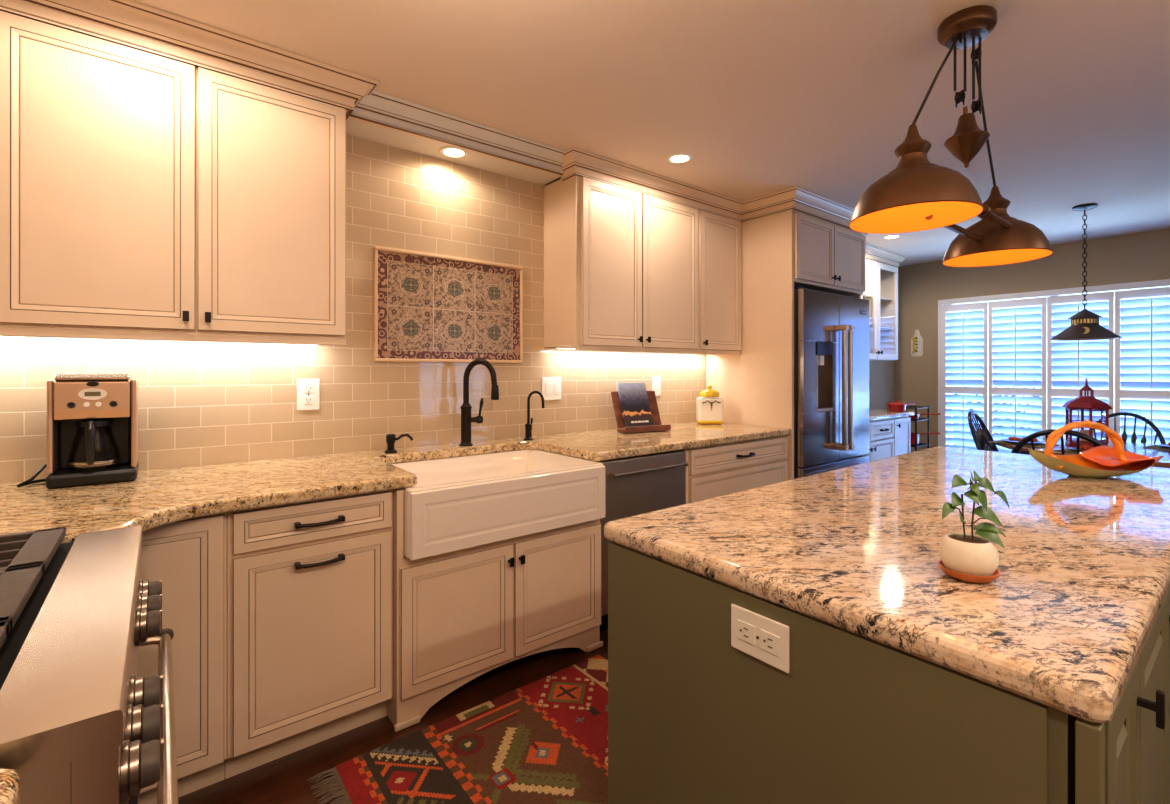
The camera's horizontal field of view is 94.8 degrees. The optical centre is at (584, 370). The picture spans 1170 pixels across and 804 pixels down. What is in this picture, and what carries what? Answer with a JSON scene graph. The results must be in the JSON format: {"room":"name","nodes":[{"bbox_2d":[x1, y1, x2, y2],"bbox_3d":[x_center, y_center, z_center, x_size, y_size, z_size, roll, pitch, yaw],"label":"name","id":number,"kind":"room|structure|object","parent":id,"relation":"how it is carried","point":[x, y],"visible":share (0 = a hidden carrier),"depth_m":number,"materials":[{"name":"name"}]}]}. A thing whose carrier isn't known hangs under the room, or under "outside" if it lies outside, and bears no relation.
{"room":"kitchen","nodes":[
{"label":"kitchen","id":0,"kind":"room"},
{"bbox_2d":[0,135,705,482],"bbox_3d":[-0.327,0.055,3.235,5.220,2.490,0.120,0,0,-38],"label":"wall","id":1,"kind":"structure","parent":0,"point":[200,403],"depth_m":2.60,"materials":[{"name":"beige tile"}]},
{"bbox_2d":[0,11,345,345],"bbox_3d":[-1.606,-0.603,1.910,1.364,0.995,0.368,0,0,-38],"label":"upper cabinet","id":2,"kind":"object","parent":1,"relation":"attached to","point":[144,195],"visible":0.98,"depth_m":1.84,"materials":[{"name":"beige paint"}]},
{"bbox_2d":[297,379,319,410],"bbox_3d":[-1.246,0.106,2.425,0.092,0.141,0.009,0,0,-38],"label":"power outlet","id":3,"kind":"object","parent":1,"relation":"attached to","point":[308,390],"visible":1,"depth_m":2.42,"materials":[{"name":"white plastic"}]},
{"bbox_2d":[304,385,312,392],"bbox_3d":[-1.244,0.080,2.423,0.036,0.036,0.002,0,0,-38],"label":"socket","id":4,"kind":"object","parent":3,"relation":"attached to","point":[307,388],"depth_m":2.42,"materials":[{"name":"white plastic"}]},
{"bbox_2d":[304,396,312,403],"bbox_3d":[-1.244,0.132,2.423,0.036,0.036,0.002,0,0,-38],"label":"socket","id":5,"kind":"object","parent":3,"relation":"attached to","point":[307,399],"depth_m":2.42,"materials":[{"name":"white plastic"}]},
{"bbox_2d":[374,246,522,362],"bbox_3d":[-0.690,-0.324,2.856,0.836,0.557,0.022,0,0,-38],"label":"tile mural","id":6,"kind":"object","parent":1,"relation":"attached to","point":[428,307],"visible":1,"depth_m":2.82,"materials":[{"name":"tile"}]},
{"bbox_2d":[542,377,560,399],"bbox_3d":[-0.200,0.106,3.252,0.140,0.138,0.009,0,0,-38],"label":"light switch","id":7,"kind":"object","parent":1,"relation":"attached to","point":[551,386],"visible":0.91,"depth_m":3.25,"materials":[{"name":"white plastic"}]},
{"bbox_2d":[545,383,549,393],"bbox_3d":[-0.223,0.106,3.229,0.032,0.066,0.003,0,0,-38],"label":"rocker switch","id":8,"kind":"object","parent":7,"relation":"attached to","point":[547,385],"depth_m":3.23,"materials":[{"name":"white plastic"}]},
{"bbox_2d":[554,383,558,393],"bbox_3d":[-0.173,0.106,3.269,0.032,0.066,0.003,0,0,-38],"label":"rocker switch","id":9,"kind":"object","parent":7,"relation":"attached to","point":[556,385],"depth_m":3.27,"materials":[{"name":"white plastic"}]},
{"bbox_2d":[544,176,697,353],"bbox_3d":[0.267,-0.608,3.391,1.020,0.985,0.368,0,0,-38],"label":"upper cabinet","id":10,"kind":"object","parent":1,"relation":"attached to","point":[621,264],"visible":0.99,"depth_m":3.17,"materials":[{"name":"beige paint"}]},
{"bbox_2d":[555,346,574,348],"bbox_3d":[0.391,-0.139,3.624,1.430,0.011,0.024,0,0,-38],"label":"light","id":11,"kind":"object","parent":10,"relation":"attached to","point":[557,347],"visible":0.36,"depth_m":3.21,"materials":[{"name":"white plastic"}]},
{"bbox_2d":[652,376,660,395],"bbox_3d":[0.506,0.106,3.810,0.088,0.138,0.009,0,0,-38],"label":"light switch","id":12,"kind":"object","parent":1,"relation":"attached to","point":[656,380],"visible":0.91,"depth_m":3.81,"materials":[{"name":"white plastic"}]},
{"bbox_2d":[655,381,657,390],"bbox_3d":[0.508,0.106,3.808,0.032,0.066,0.003,0,0,-38],"label":"rocker switch","id":13,"kind":"object","parent":12,"relation":"attached to","point":[656,382],"depth_m":3.80,"materials":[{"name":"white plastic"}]},
{"bbox_2d":[697,210,741,354],"bbox_3d":[0.854,-0.608,3.856,0.471,0.985,0.368,0,0,-38],"label":"upper cabinet","id":14,"kind":"object","parent":1,"relation":"attached to","point":[719,237],"visible":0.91,"depth_m":3.73,"materials":[{"name":"beige paint"}]},
{"bbox_2d":[706,209,865,479],"bbox_3d":[1.582,0.112,4.172,1.056,2.377,0.770,0,0,-38],"label":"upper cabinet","id":15,"kind":"object","parent":1,"relation":"attached to","point":[782,251],"visible":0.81,"depth_m":3.77,"materials":[{"name":"beige paint"}]},
{"bbox_2d":[178,630,607,803],"bbox_3d":[3.308,1.330,2.476,9.980,0.060,5.980,0,0,-38],"label":"floor","id":16,"kind":"structure","parent":0,"point":[283,780],"depth_m":1.87,"materials":[{"name":"brown wood"}]},
{"bbox_2d":[0,526,178,803],"bbox_3d":[-1.064,0.820,0.759,0.784,0.960,0.917,0,0,-38],"label":"gas range","id":17,"kind":"object","parent":16,"relation":"on","point":[79,724],"visible":1,"depth_m":0.74,"materials":[{"name":"silver metal"}]},
{"bbox_2d":[0,542,73,689],"bbox_3d":[-1.131,0.400,0.706,0.601,0.009,0.910,0,0,-38],"label":"cooktop","id":18,"kind":"object","parent":17,"relation":"in","point":[15,640],"depth_m":0.87,"materials":[{"name":"black"}]},
{"bbox_2d":[138,512,226,803],"bbox_3d":[-1.673,0.867,1.636,0.920,0.866,0.712,0,0,-38],"label":"base cabinet","id":19,"kind":"object","parent":16,"relation":"on","point":[189,556],"visible":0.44,"depth_m":1.60,"materials":[{"name":"beige paint"}]},
{"bbox_2d":[0,422,790,543],"bbox_3d":[-0.369,0.404,2.513,4.055,0.043,0.956,0,0,-38],"label":"countertop","id":20,"kind":"structure","parent":19,"relation":"on","point":[159,497],"depth_m":1.89,"materials":[{"name":"beige stone"}]},
{"bbox_2d":[17,373,138,488],"bbox_3d":[-1.732,0.194,1.847,0.303,0.376,0.268,0,0,-38],"label":"coffee maker","id":21,"kind":"object","parent":20,"relation":"on","point":[92,418],"visible":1,"depth_m":1.82,"materials":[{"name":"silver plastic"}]},
{"bbox_2d":[385,434,413,452],"bbox_3d":[-0.874,0.338,2.530,0.130,0.087,0.056,0,0,-8],"label":"soap dispenser","id":22,"kind":"object","parent":20,"relation":"on","point":[391,439],"visible":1,"depth_m":2.51,"materials":[{"name":"black metal"}]},
{"bbox_2d":[459,359,498,445],"bbox_3d":[-0.538,0.159,2.763,0.210,0.444,0.093,0,0,10],"label":"kitchen faucet","id":23,"kind":"object","parent":20,"relation":"on","point":[466,419],"visible":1,"depth_m":2.74,"materials":[{"name":"black metal"}]},
{"bbox_2d":[391,449,604,560],"bbox_3d":[-0.450,0.553,2.441,0.918,0.253,0.612,0,0,-38],"label":"farmhouse sink","id":24,"kind":"object","parent":20,"relation":"in","point":[461,502],"visible":0.86,"depth_m":2.23,"materials":[{"name":"beige ceramic"}]},
{"bbox_2d":[524,391,544,439],"bbox_3d":[-0.286,0.245,2.988,0.110,0.272,0.072,0,0,40],"label":"filter faucet","id":25,"kind":"object","parent":20,"relation":"on","point":[528,426],"visible":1,"depth_m":2.99,"materials":[{"name":"black metal"}]},
{"bbox_2d":[611,391,670,432],"bbox_3d":[0.344,0.255,3.439,0.340,0.249,0.225,0,0,-28],"label":"cookbook stand","id":26,"kind":"object","parent":20,"relation":"on","point":[657,426],"visible":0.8,"depth_m":3.39,"materials":[{"name":"brown wood"}]},
{"bbox_2d":[617,383,652,426],"bbox_3d":[0.319,0.212,3.442,0.210,0.271,0.110,0,0,-28],"label":"cookbook","id":27,"kind":"object","parent":26,"relation":"on","point":[633,397],"visible":0.96,"depth_m":3.43,"materials":[{"name":"black paper"}]},
{"bbox_2d":[696,385,722,423],"bbox_3d":[0.899,0.241,3.885,0.176,0.280,0.122,0,0,0],"label":"canister","id":28,"kind":"object","parent":20,"relation":"on","point":[709,406],"visible":1,"depth_m":3.83,"materials":[{"name":"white ceramic"}]},
{"bbox_2d":[225,489,392,778],"bbox_3d":[-1.099,0.867,2.064,0.507,0.866,0.752,0,0,-38],"label":"base cabinet","id":29,"kind":"object","parent":16,"relation":"on","point":[310,583],"visible":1,"depth_m":1.78,"materials":[{"name":"beige paint"}]},
{"bbox_2d":[307,650,607,803],"bbox_3d":[0.147,1.293,2.003,1.983,0.013,0.815,0,0,-38],"label":"rug","id":30,"kind":"object","parent":16,"relation":"on","point":[544,740],"visible":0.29,"depth_m":1.79,"materials":[{"name":"fabric"}]},
{"bbox_2d":[387,488,602,731],"bbox_3d":[-0.515,0.867,2.510,0.981,0.866,0.777,0,0,-38],"label":"base cabinet","id":31,"kind":"object","parent":16,"relation":"on","point":[459,616],"visible":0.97,"depth_m":2.15,"materials":[{"name":"beige paint"}]},
{"bbox_2d":[596,450,687,632],"bbox_3d":[0.130,0.867,2.993,0.622,0.866,0.706,0,0,-38],"label":"dishwasher","id":32,"kind":"object","parent":16,"relation":"on","point":[636,485],"visible":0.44,"depth_m":2.72,"materials":[{"name":"silver metal"}]},
{"bbox_2d":[683,436,787,503],"bbox_3d":[0.757,0.867,3.533,1.021,0.866,0.752,0,0,-38],"label":"base cabinet","id":33,"kind":"object","parent":16,"relation":"on","point":[722,469],"visible":0.29,"depth_m":3.22,"materials":[{"name":"beige paint"}]},
{"bbox_2d":[794,286,868,478],"bbox_3d":[1.615,0.347,4.132,0.955,1.845,0.842,0,0,-38],"label":"refrigerator","id":34,"kind":"object","parent":16,"relation":"on","point":[831,331],"visible":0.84,"depth_m":3.78,"materials":[{"name":"grey metal"}]},
{"bbox_2d":[865,416,910,461],"bbox_3d":[2.463,0.863,4.941,1.270,0.875,0.576,0,0,-38],"label":"base cabinet","id":35,"kind":"object","parent":16,"relation":"on","point":[889,437],"visible":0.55,"depth_m":4.86,"materials":[{"name":"white paint"}]},
{"bbox_2d":[869,409,914,420],"bbox_3d":[2.469,0.405,4.956,1.299,0.037,0.562,0,0,-38],"label":"countertop","id":36,"kind":"structure","parent":35,"relation":"on","point":[874,414],"depth_m":4.89,"materials":[{"name":"beige stone"}]},
{"bbox_2d":[869,380,869,410],"bbox_3d":[2.617,0.228,5.203,0.180,0.315,0.204,0,0,-38],"label":"coffee grinder","id":37,"kind":"object","parent":36,"relation":"on","point":[869,380],"visible":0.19,"depth_m":5.17,"materials":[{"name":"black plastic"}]},
{"bbox_2d":[887,399,915,411],"bbox_3d":[3.043,0.329,5.169,0.347,0.113,0.168,0,0,-18],"label":"saucepan","id":38,"kind":"object","parent":36,"relation":"on","point":[896,406],"visible":1,"depth_m":5.09,"materials":[{"name":"red metal"}]},
{"bbox_2d":[608,541,1169,803],"bbox_3d":[1.225,0.868,1.691,2.230,0.865,0.946,0,0,-38],"label":"kitchen island","id":39,"kind":"object","parent":16,"relation":"on","point":[694,717],"visible":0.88,"depth_m":0.96,"materials":[{"name":"green paint"}]},
{"bbox_2d":[731,604,788,672],"bbox_3d":[0.330,0.505,1.022,0.009,0.085,0.125,0,0,-38],"label":"power outlet","id":40,"kind":"object","parent":39,"relation":"attached to","point":[763,638],"visible":1,"depth_m":1.01,"materials":[{"name":"white plastic"}]},
{"bbox_2d":[737,619,754,645],"bbox_3d":[0.311,0.505,1.040,0.002,0.036,0.040,0,0,-38],"label":"socket","id":41,"kind":"object","parent":40,"relation":"attached to","point":[745,627],"depth_m":1.04,"materials":[{"name":"white plastic"}]},
{"bbox_2d":[760,630,779,656],"bbox_3d":[0.344,0.505,1.000,0.002,0.036,0.040,0,0,-38],"label":"socket","id":42,"kind":"object","parent":40,"relation":"attached to","point":[769,639],"depth_m":1.00,"materials":[{"name":"white plastic"}]},
{"bbox_2d":[604,446,1169,722],"bbox_3d":[1.225,0.410,1.718,2.277,0.048,0.945,0,0,-38],"label":"island countertop","id":43,"kind":"structure","parent":39,"relation":"on","point":[1081,588],"depth_m":1.12,"materials":[{"name":"beige stone"}]},
{"bbox_2d":[937,471,1009,583],"bbox_3d":[0.715,0.287,1.003,0.103,0.198,0.100,0,0,-38],"label":"potted plant","id":44,"kind":"object","parent":43,"relation":"on","point":[971,558],"visible":1,"depth_m":0.99,"materials":[{"name":"ceramic"}]},
{"bbox_2d":[1028,420,1162,477],"bbox_3d":[1.863,0.283,1.972,0.489,0.206,0.218,0,0,-4],"label":"decorative bowl","id":45,"kind":"object","parent":43,"relation":"on","point":[1099,461],"visible":1,"depth_m":1.96,"materials":[{"name":"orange ceramic"}]},
{"bbox_2d":[906,406,929,450],"bbox_3d":[3.358,0.830,5.588,0.340,0.940,0.280,0,0,-38],"label":"metal rack","id":46,"kind":"object","parent":16,"relation":"on","point":[907,407],"visible":0.24,"depth_m":5.54,"materials":[{"name":"black metal"}]},
{"bbox_2d":[906,406,928,408],"bbox_3d":[3.358,0.375,5.588,0.332,0.010,0.272,0,0,-38],"label":"shelf","id":47,"kind":"object","parent":46,"relation":"attached to","point":[907,407],"depth_m":5.52,"materials":[{"name":"black metal"}]},
{"bbox_2d":[911,418,928,420],"bbox_3d":[3.358,0.500,5.588,0.332,0.010,0.272,0,0,-38],"label":"shelf","id":48,"kind":"object","parent":46,"relation":"attached to","point":[920,419],"depth_m":5.52,"materials":[{"name":"black metal"}]},
{"bbox_2d":[911,443,928,446],"bbox_3d":[3.358,0.760,5.588,0.332,0.010,0.272,0,0,-38],"label":"shelf","id":49,"kind":"object","parent":46,"relation":"attached to","point":[920,444],"depth_m":5.51,"materials":[{"name":"black metal"}]},
{"bbox_2d":[909,413,939,418],"bbox_3d":[3.445,0.461,5.547,0.375,0.064,0.190,0,0,17],"label":"saucepan","id":50,"kind":"object","parent":46,"relation":"on","point":[918,415],"visible":0.37,"depth_m":5.50,"materials":[{"name":"red metal"}]},
{"bbox_2d":[911,432,939,444],"bbox_3d":[3.445,0.691,5.547,0.375,0.124,0.190,0,0,17],"label":"saucepan","id":51,"kind":"object","parent":46,"relation":"on","point":[912,433],"visible":0.39,"depth_m":5.49,"materials":[{"name":"red metal"}]},
{"bbox_2d":[968,411,998,451],"bbox_3d":[3.395,0.815,4.277,0.482,0.968,0.570,0,0,-41],"label":"chair","id":52,"kind":"object","parent":16,"relation":"on","point":[981,437],"visible":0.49,"depth_m":4.42,"materials":[{"name":"black paint"}]},
{"bbox_2d":[1011,429,1105,454],"bbox_3d":[2.899,0.815,3.211,0.500,0.968,0.559,0,0,-38],"label":"chair","id":53,"kind":"object","parent":16,"relation":"on","point":[1020,444],"visible":0.18,"depth_m":3.08,"materials":[{"name":"black paint"}]},
{"bbox_2d":[995,438,1169,467],"bbox_3d":[3.781,0.920,3.602,1.120,0.760,1.680,0,0,-38],"label":"dining table","id":54,"kind":"object","parent":16,"relation":"on","point":[1164,462],"visible":0.29,"depth_m":3.70,"materials":[{"name":"brown wood"}]},
{"bbox_2d":[989,440,1057,447],"bbox_3d":[3.243,0.537,3.993,0.260,0.004,0.340,0,0,-28],"label":"placemat","id":55,"kind":"object","parent":54,"relation":"on","point":[1042,445],"visible":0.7,"depth_m":3.94,"materials":[{"name":"brown fabric"}]},
{"bbox_2d":[1001,439,1043,443],"bbox_3d":[3.243,0.526,3.993,0.250,0.017,0.250,0,0,-38],"label":"dinner plate","id":56,"kind":"object","parent":55,"relation":"on","point":[1005,440],"visible":0.56,"depth_m":3.96,"materials":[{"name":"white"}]},
{"bbox_2d":[1008,437,1037,441],"bbox_3d":[3.223,0.505,3.953,0.158,0.043,0.097,0,0,10],"label":"napkin","id":57,"kind":"object","parent":56,"relation":"on","point":[1009,438],"visible":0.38,"depth_m":3.94,"materials":[{"name":"red fabric"}]},
{"bbox_2d":[1053,448,1075,452],"bbox_3d":[3.354,0.537,3.545,0.260,0.004,0.340,0,0,-28],"label":"placemat","id":58,"kind":"object","parent":54,"relation":"on","point":[1068,450],"visible":0.22,"depth_m":3.63,"materials":[{"name":"fabric"}]},
{"bbox_2d":[1069,447,1085,451],"bbox_3d":[3.354,0.526,3.545,0.250,0.017,0.250,0,0,-38],"label":"dinner plate","id":59,"kind":"object","parent":58,"relation":"on","point":[1072,448],"visible":0.24,"depth_m":3.60,"materials":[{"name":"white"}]},
{"bbox_2d":[1080,445,1092,449],"bbox_3d":[3.335,0.505,3.506,0.158,0.043,0.097,0,0,10],"label":"napkin","id":60,"kind":"object","parent":59,"relation":"on","point":[1085,447],"visible":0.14,"depth_m":3.52,"materials":[{"name":"red fabric"}]},
{"bbox_2d":[1062,378,1111,446],"bbox_3d":[3.565,0.295,3.827,0.239,0.489,0.276,0,0,32],"label":"candle lantern","id":61,"kind":"object","parent":54,"relation":"on","point":[1090,402],"visible":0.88,"depth_m":3.80,"materials":[{"name":"red metal"}]},
{"bbox_2d":[1080,429,1092,440],"bbox_3d":[3.565,0.461,3.827,0.069,0.086,0.070,0,0,32],"label":"candle","id":62,"kind":"object","parent":61,"relation":"on","point":[1086,432],"depth_m":3.81,"materials":[{"name":"beige wax"}]},
{"bbox_2d":[1142,445,1169,449],"bbox_3d":[4.112,0.537,3.699,0.260,0.004,0.340,0,0,-28],"label":"placemat","id":63,"kind":"object","parent":54,"relation":"on","point":[1152,446],"visible":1,"depth_m":3.77,"materials":[{"name":"fabric"}]},
{"bbox_2d":[1158,444,1169,447],"bbox_3d":[4.112,0.526,3.699,0.250,0.017,0.250,0,0,-38],"label":"dinner plate","id":64,"kind":"object","parent":63,"relation":"on","point":[1162,445],"visible":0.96,"depth_m":3.78,"materials":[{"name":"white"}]},
{"bbox_2d":[1092,412,1165,443],"bbox_3d":[4.157,0.815,4.181,0.500,0.968,0.482,0,0,-38],"label":"chair","id":65,"kind":"object","parent":16,"relation":"on","point":[1153,426],"visible":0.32,"depth_m":4.26,"materials":[{"name":"black paint"}]},
{"bbox_3d":[-0.475,0.866,-0.136,0.600,0.868,1.175,0,0,-38],"label":"base cabinet","id":66,"kind":"object","parent":16,"relation":"on","visible":0},
{"bbox_2d":[0,768,20,803],"bbox_3d":[-0.457,0.407,-0.117,0.653,0.042,1.183,0,0,-38],"label":"countertop","id":67,"kind":"structure","parent":66,"relation":"on","point":[10,783],"depth_m":0.51,"materials":[{"name":"beige stone"}]},
{"bbox_2d":[346,118,560,184],"bbox_3d":[-0.648,-1.149,2.763,1.192,0.079,0.218,0,0,-38],"label":"soffit","id":68,"kind":"structure","parent":0,"point":[356,128],"depth_m":2.72,"materials":[{"name":"white paint"}]},
{"bbox_2d":[439,146,467,157],"bbox_3d":[-0.664,-1.107,2.726,0.144,0.006,0.144,0,0,-38],"label":"recessed light","id":69,"kind":"object","parent":68,"relation":"in","point":[448,151],"visible":1,"depth_m":2.72,"materials":[{"name":"white plastic"}]},
{"bbox_2d":[133,0,1169,266],"bbox_3d":[2.366,-1.230,1.731,7.580,0.080,5.980,0,0,-38],"label":"ceiling","id":70,"kind":"structure","parent":0,"point":[765,97],"depth_m":2.24,"materials":[{"name":"beige paint"}]},
{"bbox_2d":[0,0,379,119],"bbox_3d":[-1.484,-1.133,1.838,1.472,0.111,0.215,0,0,-38],"label":"trim","id":71,"kind":"structure","parent":70,"relation":"attached to","point":[129,23],"depth_m":1.88,"materials":[{"name":"beige paint"}]},
{"bbox_2d":[348,91,564,175],"bbox_3d":[-0.551,-1.147,2.640,1.192,0.084,0.135,0,0,-38],"label":"trim","id":72,"kind":"structure","parent":70,"relation":"attached to","point":[376,108],"depth_m":2.58,"materials":[{"name":"beige paint"}]},
{"bbox_2d":[667,153,692,163],"bbox_3d":[0.529,-1.187,3.007,0.144,0.006,0.144,0,0,-38],"label":"recessed light","id":73,"kind":"object","parent":70,"relation":"in","point":[677,158],"visible":1,"depth_m":3.00,"materials":[{"name":"white plastic"}]},
{"bbox_2d":[561,146,907,266],"bbox_3d":[1.662,-1.133,4.186,4.369,0.111,0.765,0,0,-38],"label":"trim","id":74,"kind":"structure","parent":70,"relation":"attached to","point":[577,162],"depth_m":3.55,"materials":[{"name":"beige paint"}]},
{"bbox_2d":[883,234,900,238],"bbox_3d":[2.713,-1.187,4.759,0.144,0.006,0.144,0,0,-38],"label":"recessed light","id":75,"kind":"object","parent":70,"relation":"in","point":[894,235],"visible":1,"depth_m":4.75,"materials":[{"name":"white plastic"}]},
{"bbox_2d":[849,5,1052,266],"bbox_3d":[1.241,-0.805,1.784,1.090,0.768,0.330,0,0,-38],"label":"pendant lamp","id":76,"kind":"object","parent":70,"relation":"hanging from","point":[919,194],"visible":1,"depth_m":1.76,"materials":[{"name":"brown metal"}]},
{"bbox_2d":[1050,203,1121,340],"bbox_3d":[3.607,-0.710,3.886,0.382,0.960,0.382,0,0,-38],"label":"pendant lamp","id":77,"kind":"object","parent":70,"relation":"hanging from","point":[1085,325],"visible":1,"depth_m":3.84,"materials":[{"name":"black metal"}]},
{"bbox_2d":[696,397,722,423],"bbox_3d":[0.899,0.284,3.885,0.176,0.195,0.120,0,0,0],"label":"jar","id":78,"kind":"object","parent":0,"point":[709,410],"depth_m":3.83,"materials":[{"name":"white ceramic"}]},
{"bbox_2d":[869,360,894,409],"bbox_3d":[2.658,0.055,5.570,2.360,2.490,0.160,0,0,-38],"label":"wall","id":79,"kind":"structure","parent":0,"point":[881,373],"depth_m":5.96,"materials":[{"name":"beige paint"}]},
{"bbox_2d":[861,259,897,360],"bbox_3d":[2.524,-0.594,5.161,1.638,0.967,0.306,0,0,-38],"label":"display cabinet","id":80,"kind":"object","parent":79,"relation":"attached to","point":[881,292],"visible":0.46,"depth_m":5.54,"materials":[{"name":"white paint"}]},
{"bbox_2d":[953,329,1080,448],"bbox_3d":[5.155,0.307,6.726,1.847,2.032,1.914,0,0,-38],"label":"shrub","id":81,"kind":"object","parent":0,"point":[993,329],"visible":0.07,"depth_m":6.74,"materials":[{"name":"green plant"}]},
{"bbox_2d":[895,229,1169,451],"bbox_3d":[5.339,0.055,4.018,0.120,2.490,5.680,0,0,-38],"label":"wall","id":82,"kind":"structure","parent":0,"point":[1144,256],"depth_m":5.51,"materials":[{"name":"beige paint"}]},
{"bbox_2d":[911,330,922,356],"bbox_3d":[3.686,-0.309,5.982,0.034,0.299,0.120,0,0,-38],"label":"wall plaque","id":83,"kind":"object","parent":82,"relation":"attached to","point":[916,340],"visible":1,"depth_m":5.98,"materials":[{"name":"white ceramic"}]},
{"bbox_2d":[938,279,1169,445],"bbox_3d":[4.405,0.268,5.078,0.030,2.065,1.890,0,0,-38],"label":"trim","id":84,"kind":"structure","parent":82,"relation":"attached to","point":[1156,283],"depth_m":5.29,"materials":[{"name":"white paint"}]},
{"bbox_2d":[947,286,1169,444],"bbox_3d":[4.490,0.290,5.148,0.050,2.020,1.815,0,0,-38],"label":"window","id":85,"kind":"structure","parent":82,"relation":"in","point":[1163,286],"depth_m":5.14,"materials":[{"name":"white paint"}]},
{"bbox_2d":[942,302,987,449],"bbox_3d":[3.959,0.295,5.617,0.079,1.990,0.404,0,0,-38],"label":"plantation shutter","id":86,"kind":"object","parent":85,"relation":"attached to","point":[962,332],"visible":0.72,"depth_m":5.62,"materials":[{"name":"white paint"}]},
{"bbox_2d":[988,297,1046,452],"bbox_3d":[4.229,0.295,5.276,0.079,1.990,0.454,0,0,-38],"label":"plantation shutter","id":87,"kind":"object","parent":85,"relation":"attached to","point":[1017,332],"visible":0.68,"depth_m":5.27,"materials":[{"name":"white paint"}]},
{"bbox_2d":[1047,291,1113,440],"bbox_3d":[4.514,0.295,4.915,0.079,1.990,0.454,0,0,-38],"label":"plantation shutter","id":88,"kind":"object","parent":85,"relation":"attached to","point":[1062,364],"visible":0.48,"depth_m":4.93,"materials":[{"name":"white paint"}]},
{"bbox_2d":[1115,287,1169,444],"bbox_3d":[4.799,0.295,4.554,0.079,1.990,0.454,0,0,-38],"label":"plantation shutter","id":89,"kind":"object","parent":85,"relation":"attached to","point":[1143,324],"visible":0.7,"depth_m":4.60,"materials":[{"name":"white paint"}]},
{"label":"outside","id":90,"kind":"structure","parent":0,"visible":0},
{"bbox_2d":[953,415,1169,450],"bbox_3d":[9.015,1.370,9.042,11.880,0.100,21.000,0,0,-38],"label":"ground","id":91,"kind":"structure","parent":90,"point":[953,415],"depth_m":11.94,"materials":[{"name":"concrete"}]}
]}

